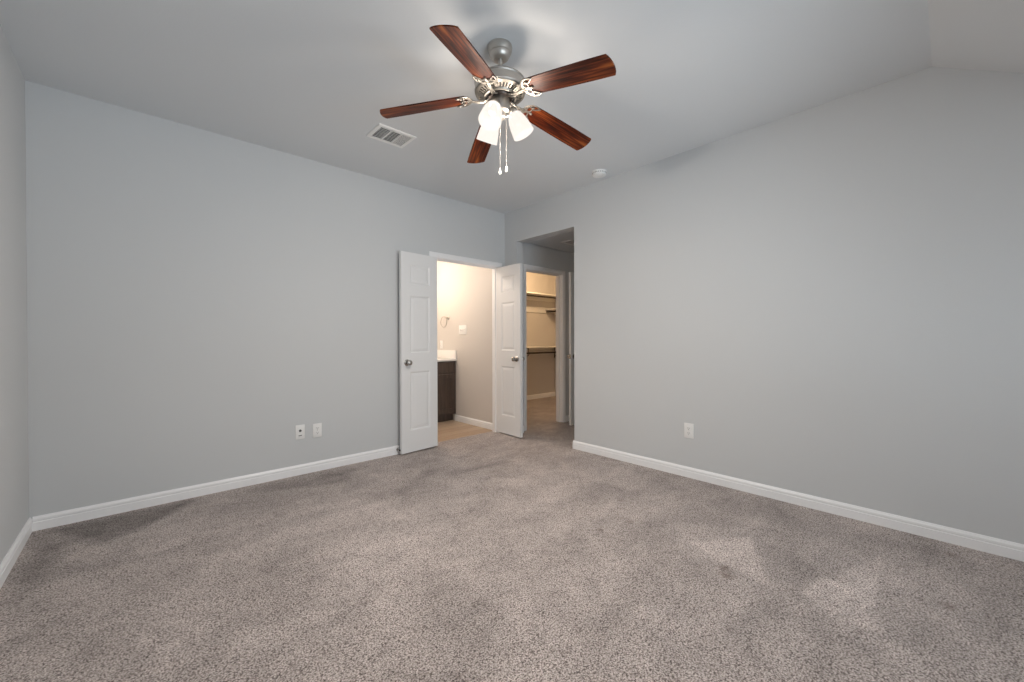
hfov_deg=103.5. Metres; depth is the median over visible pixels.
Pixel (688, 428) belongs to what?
power outlet
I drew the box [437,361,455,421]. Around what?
vanity cabinet
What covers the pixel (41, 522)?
baseboard
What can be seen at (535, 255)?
wall
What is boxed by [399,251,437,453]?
door
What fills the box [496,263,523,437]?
door
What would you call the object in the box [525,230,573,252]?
ceiling
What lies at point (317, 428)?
power outlet
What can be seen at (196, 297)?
wall
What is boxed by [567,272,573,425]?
door
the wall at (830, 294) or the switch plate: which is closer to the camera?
the wall at (830, 294)
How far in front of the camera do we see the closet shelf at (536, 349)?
7.78 m
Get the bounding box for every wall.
[0,24,28,563]
[25,80,504,518]
[437,261,491,422]
[505,67,1023,543]
[523,243,573,414]
[526,272,554,394]
[555,276,555,395]
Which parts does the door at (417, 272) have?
knob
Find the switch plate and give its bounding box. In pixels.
[459,325,466,334]
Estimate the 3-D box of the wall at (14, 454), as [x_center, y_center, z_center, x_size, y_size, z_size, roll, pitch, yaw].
[-1.089,-0.202,0.333,0.150,2.743,5.862,0,0,-43]
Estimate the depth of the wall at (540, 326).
7.94 m
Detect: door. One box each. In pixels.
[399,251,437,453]
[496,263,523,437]
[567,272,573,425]
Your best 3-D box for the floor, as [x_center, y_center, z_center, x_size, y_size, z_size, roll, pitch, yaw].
[0.874,1.207,3.333,7.189,0.121,7.600,0,0,-43]
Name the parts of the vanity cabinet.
drawer, cabinet door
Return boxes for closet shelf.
[526,292,555,301]
[527,346,555,357]
[545,308,555,314]
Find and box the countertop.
[437,350,456,361]
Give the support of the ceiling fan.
hanging from the ceiling at (308, 79)
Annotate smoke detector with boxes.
[592,169,606,177]
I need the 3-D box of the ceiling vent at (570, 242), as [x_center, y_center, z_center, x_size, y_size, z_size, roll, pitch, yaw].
[0.762,-1.247,5.135,0.260,0.010,0.160,0,0,-43]
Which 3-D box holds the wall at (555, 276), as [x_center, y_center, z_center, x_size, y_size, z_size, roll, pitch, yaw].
[1.038,-0.100,7.226,1.310,2.450,1.894,0,0,-43]
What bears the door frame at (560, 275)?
attached to the wall at (535, 255)
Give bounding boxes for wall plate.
[295,424,304,439]
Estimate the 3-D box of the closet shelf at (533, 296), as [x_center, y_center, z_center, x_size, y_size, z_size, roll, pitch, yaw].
[0.411,-0.835,7.588,1.528,0.109,0.304,0,0,-43]
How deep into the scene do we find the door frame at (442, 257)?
5.04 m
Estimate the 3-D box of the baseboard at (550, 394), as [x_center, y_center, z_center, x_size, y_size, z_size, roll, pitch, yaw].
[-0.119,1.085,7.304,2.719,0.086,0.014,0,0,-43]
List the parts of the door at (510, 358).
knob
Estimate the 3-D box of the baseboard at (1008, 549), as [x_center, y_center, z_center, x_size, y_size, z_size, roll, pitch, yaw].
[1.922,1.104,2.998,0.125,0.086,5.385,0,0,-43]
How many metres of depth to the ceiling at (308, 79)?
2.29 m
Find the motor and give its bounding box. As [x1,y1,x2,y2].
[475,77,524,107]
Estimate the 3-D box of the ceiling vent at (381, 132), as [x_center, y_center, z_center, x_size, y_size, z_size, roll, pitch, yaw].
[-0.936,-1.585,3.134,0.305,0.010,0.242,0,0,-43]
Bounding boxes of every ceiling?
[0,0,1023,213]
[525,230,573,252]
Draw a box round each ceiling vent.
[366,123,416,147]
[561,240,573,245]
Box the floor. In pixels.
[0,396,1023,681]
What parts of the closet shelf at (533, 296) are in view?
hanging rod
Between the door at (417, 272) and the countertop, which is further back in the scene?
the countertop
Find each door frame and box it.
[429,251,501,446]
[523,264,565,430]
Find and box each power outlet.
[313,423,321,437]
[684,423,693,438]
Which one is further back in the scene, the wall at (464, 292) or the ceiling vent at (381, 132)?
the wall at (464, 292)
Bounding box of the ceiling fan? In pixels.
[380,25,615,174]
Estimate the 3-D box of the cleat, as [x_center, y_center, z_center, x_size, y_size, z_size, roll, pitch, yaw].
[0.308,-0.604,7.689,1.510,0.113,0.018,0,0,-43]
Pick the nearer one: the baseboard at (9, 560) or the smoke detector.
the baseboard at (9, 560)
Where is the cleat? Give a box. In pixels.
[526,306,554,313]
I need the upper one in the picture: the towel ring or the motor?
the motor
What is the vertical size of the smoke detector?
0.041 m
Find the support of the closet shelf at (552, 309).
attached to the wall at (555, 276)
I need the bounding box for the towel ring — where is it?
[440,316,448,327]
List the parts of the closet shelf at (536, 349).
hanging rod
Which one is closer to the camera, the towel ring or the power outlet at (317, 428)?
the power outlet at (317, 428)
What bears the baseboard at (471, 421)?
attached to the wall at (464, 292)
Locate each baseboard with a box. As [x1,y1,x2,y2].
[0,517,31,588]
[32,445,399,531]
[455,414,491,429]
[523,426,1023,561]
[527,392,554,399]
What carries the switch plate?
attached to the wall at (464, 292)
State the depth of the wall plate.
3.48 m

